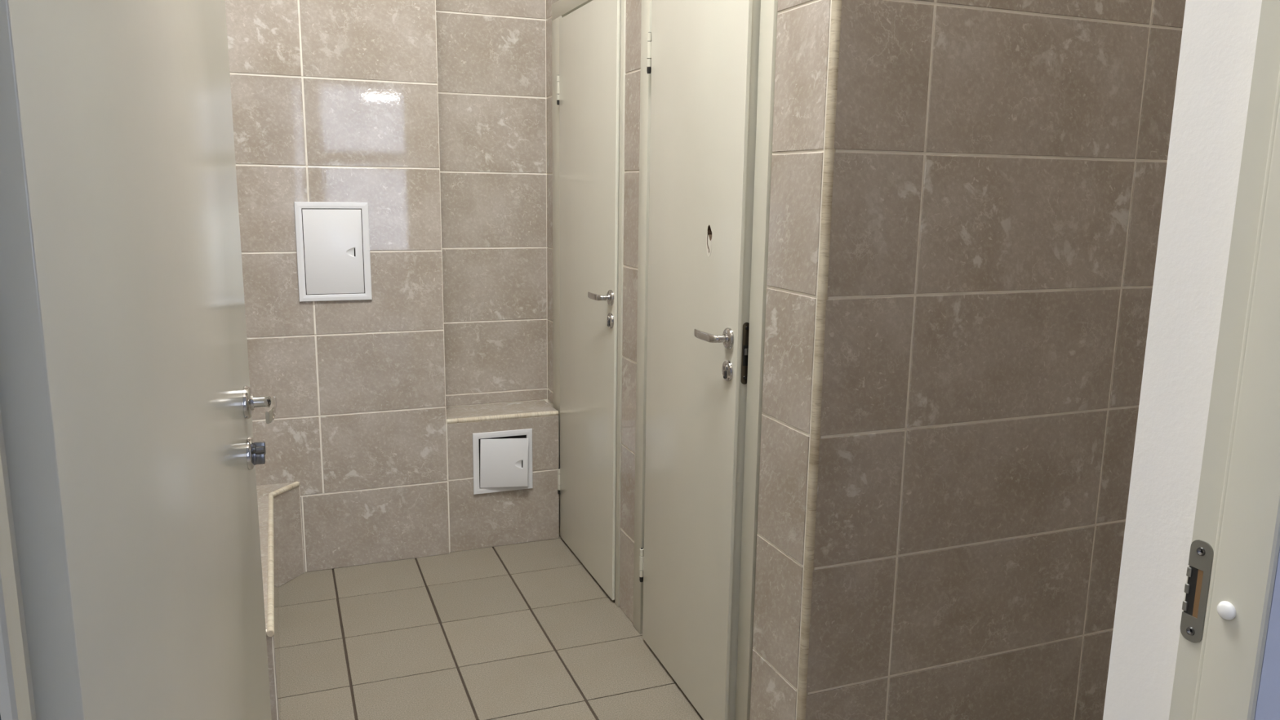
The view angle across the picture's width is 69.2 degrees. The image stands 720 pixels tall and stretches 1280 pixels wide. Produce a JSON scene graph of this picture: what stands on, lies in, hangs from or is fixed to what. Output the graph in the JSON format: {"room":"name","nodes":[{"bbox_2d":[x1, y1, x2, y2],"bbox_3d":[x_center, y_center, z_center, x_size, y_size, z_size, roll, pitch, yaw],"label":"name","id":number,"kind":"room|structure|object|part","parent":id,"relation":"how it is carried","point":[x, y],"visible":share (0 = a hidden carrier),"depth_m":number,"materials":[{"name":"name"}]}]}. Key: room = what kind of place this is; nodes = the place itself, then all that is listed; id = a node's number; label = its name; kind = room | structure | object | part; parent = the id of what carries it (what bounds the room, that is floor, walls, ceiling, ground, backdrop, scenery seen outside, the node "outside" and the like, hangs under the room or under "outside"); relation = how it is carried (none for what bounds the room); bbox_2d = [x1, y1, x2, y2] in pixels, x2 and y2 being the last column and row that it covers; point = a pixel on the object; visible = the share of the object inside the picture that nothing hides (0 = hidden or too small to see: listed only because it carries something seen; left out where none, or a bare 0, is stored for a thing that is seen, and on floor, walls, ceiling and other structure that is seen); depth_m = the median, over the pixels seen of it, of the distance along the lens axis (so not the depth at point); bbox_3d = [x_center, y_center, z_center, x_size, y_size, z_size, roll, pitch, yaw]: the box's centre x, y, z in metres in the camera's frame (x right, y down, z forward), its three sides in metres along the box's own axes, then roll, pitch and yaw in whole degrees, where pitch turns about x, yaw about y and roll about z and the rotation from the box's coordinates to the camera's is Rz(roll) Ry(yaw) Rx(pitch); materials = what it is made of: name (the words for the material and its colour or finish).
{"room":"public restroom","nodes":[
{"label":"public restroom","id":0,"kind":"room"},
{"bbox_2d":[256,481,304,719],"bbox_3d":[-1.225,0.741,2.833,0.396,0.358,1.209,-3,11,-21],"label":"wall","id":1,"kind":"structure","parent":0,"point":[287,523],"depth_m":3.32,"materials":[{"name":"beige tile"}]},
{"bbox_2d":[266,481,299,637],"bbox_3d":[-1.089,0.565,2.854,0.109,0.019,1.214,-3,11,-21],"label":"trim","id":2,"kind":"structure","parent":1,"relation":"attached to","point":[270,623],"depth_m":2.70,"materials":[{"name":"beige plastic"}]},
{"bbox_2d":[225,0,559,572],"bbox_3d":[-1.025,-1.068,3.434,1.396,3.700,0.378,-3,11,-21],"label":"wall","id":3,"kind":"structure","parent":0,"point":[333,100],"depth_m":3.38,"materials":[{"name":"beige tile"}]},
{"bbox_2d":[293,201,372,302],"bbox_3d":[-1.097,-0.388,3.323,0.250,0.352,0.008,-3,11,-21],"label":"hatch","id":4,"kind":"object","parent":3,"relation":"attached to","point":[333,237],"visible":1,"depth_m":3.32,"materials":[{"name":"white plastic"}]},
{"bbox_3d":[-1.097,-0.388,3.324,0.199,0.301,0.007,-3,11,-21],"label":"hatch door","id":5,"kind":"part","parent":4,"relation":"part of","materials":[{"name":"white plastic"}]},
{"bbox_2d":[435,0,547,407],"bbox_3d":[-0.575,-1.117,3.732,0.572,3.700,0.143,-3,11,-21],"label":"wall niche","id":6,"kind":"object","parent":3,"relation":"in","point":[491,54],"visible":0.62,"depth_m":3.74,"materials":[{"name":"beige tile"}]},
{"bbox_2d":[472,428,533,494],"bbox_3d":[-0.542,0.408,3.696,0.240,0.250,0.036,-3,11,-21],"label":"hatch","id":7,"kind":"object","parent":3,"relation":"attached to","point":[502,460],"visible":1,"depth_m":3.69,"materials":[{"name":"white plastic"}]},
{"bbox_3d":[-0.541,0.410,3.696,0.189,0.199,0.007,0,11,-14],"label":"hatch door","id":8,"kind":"part","parent":7,"relation":"part of","materials":[{"name":"white plastic"}]},
{"bbox_2d":[446,410,559,423],"bbox_3d":[-0.543,0.228,3.692,0.452,0.021,0.021,-3,11,-21],"label":"trim","id":9,"kind":"structure","parent":3,"relation":"on","point":[465,420],"depth_m":3.68,"materials":[{"name":"stone"}]},
{"bbox_2d":[278,535,703,719],"bbox_3d":[0.249,1.009,2.647,2.980,0.060,3.235,-3,11,-21],"label":"floor","id":10,"kind":"structure","parent":0,"point":[522,631],"depth_m":2.95,"materials":[{"name":"tile"}]},
{"bbox_2d":[0,0,1279,719],"bbox_3d":[0.102,-0.519,0.630,5.900,3.720,0.188,-3,11,-21],"label":"wall","id":11,"kind":"structure","parent":0,"point":[1219,38],"depth_m":0.96,"materials":[{"name":"white paint"}]},
{"bbox_2d":[0,0,1279,719],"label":"door","id":12,"kind":"structure","parent":11,"relation":"in","point":[131,580],"depth_m":0.83,"materials":[{"name":"beige metal"}]},
{"bbox_3d":[-0.588,0.074,1.431,0.050,0.053,0.139,-2,11,-17],"label":"handle","id":13,"kind":"part","parent":12,"relation":"part of","materials":[{"name":"silver metal"}]},
{"bbox_3d":[0.563,0.235,0.940,0.003,0.108,0.025,-3,11,-21],"label":"strike plate","id":14,"kind":"part","parent":12,"relation":"part of","materials":[{"name":"silver metal"}]},
{"bbox_2d":[546,0,835,719],"bbox_3d":[0.055,-0.934,2.795,0.113,3.700,2.099,-3,11,-21],"label":"wall","id":15,"kind":"structure","parent":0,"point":[803,26],"depth_m":2.11,"materials":[{"name":"beige tile"}]},
{"bbox_2d":[551,0,626,607],"bbox_3d":[-0.202,-0.256,3.415,0.135,2.132,0.808,-3,11,-21],"label":"door","id":16,"kind":"structure","parent":15,"relation":"attached to","point":[588,36],"depth_m":3.31,"materials":[{"name":"beige metal"}]},
{"bbox_3d":[-0.135,-0.214,3.130,0.050,0.053,0.139,-3,11,-21],"label":"handle","id":17,"kind":"part","parent":16,"relation":"part of","materials":[{"name":"silver metal"}]},
{"bbox_2d":[633,0,777,719],"bbox_3d":[0.137,-0.088,2.541,0.151,2.132,0.803,-3,11,-21],"label":"door","id":18,"kind":"structure","parent":15,"relation":"attached to","point":[708,67],"depth_m":2.42,"materials":[{"name":"beige metal"}]},
{"bbox_3d":[0.180,-0.059,2.293,0.050,0.053,0.139,-3,11,-19],"label":"handle","id":19,"kind":"part","parent":18,"relation":"part of","materials":[{"name":"silver metal"}]},
{"bbox_2d":[804,0,1186,719],"bbox_3d":[1.099,-0.797,2.141,1.566,3.700,0.103,-3,11,-21],"label":"wall","id":20,"kind":"structure","parent":0,"point":[1000,166],"depth_m":2.11,"materials":[{"name":"beige tile"}]},
{"bbox_2d":[796,0,841,719],"bbox_3d":[0.391,-0.748,1.825,0.024,3.700,0.024,-3,11,-21],"label":"trim","id":21,"kind":"structure","parent":20,"relation":"attached to","point":[836,6],"depth_m":1.95,"materials":[{"name":"beige plastic"}]}
]}

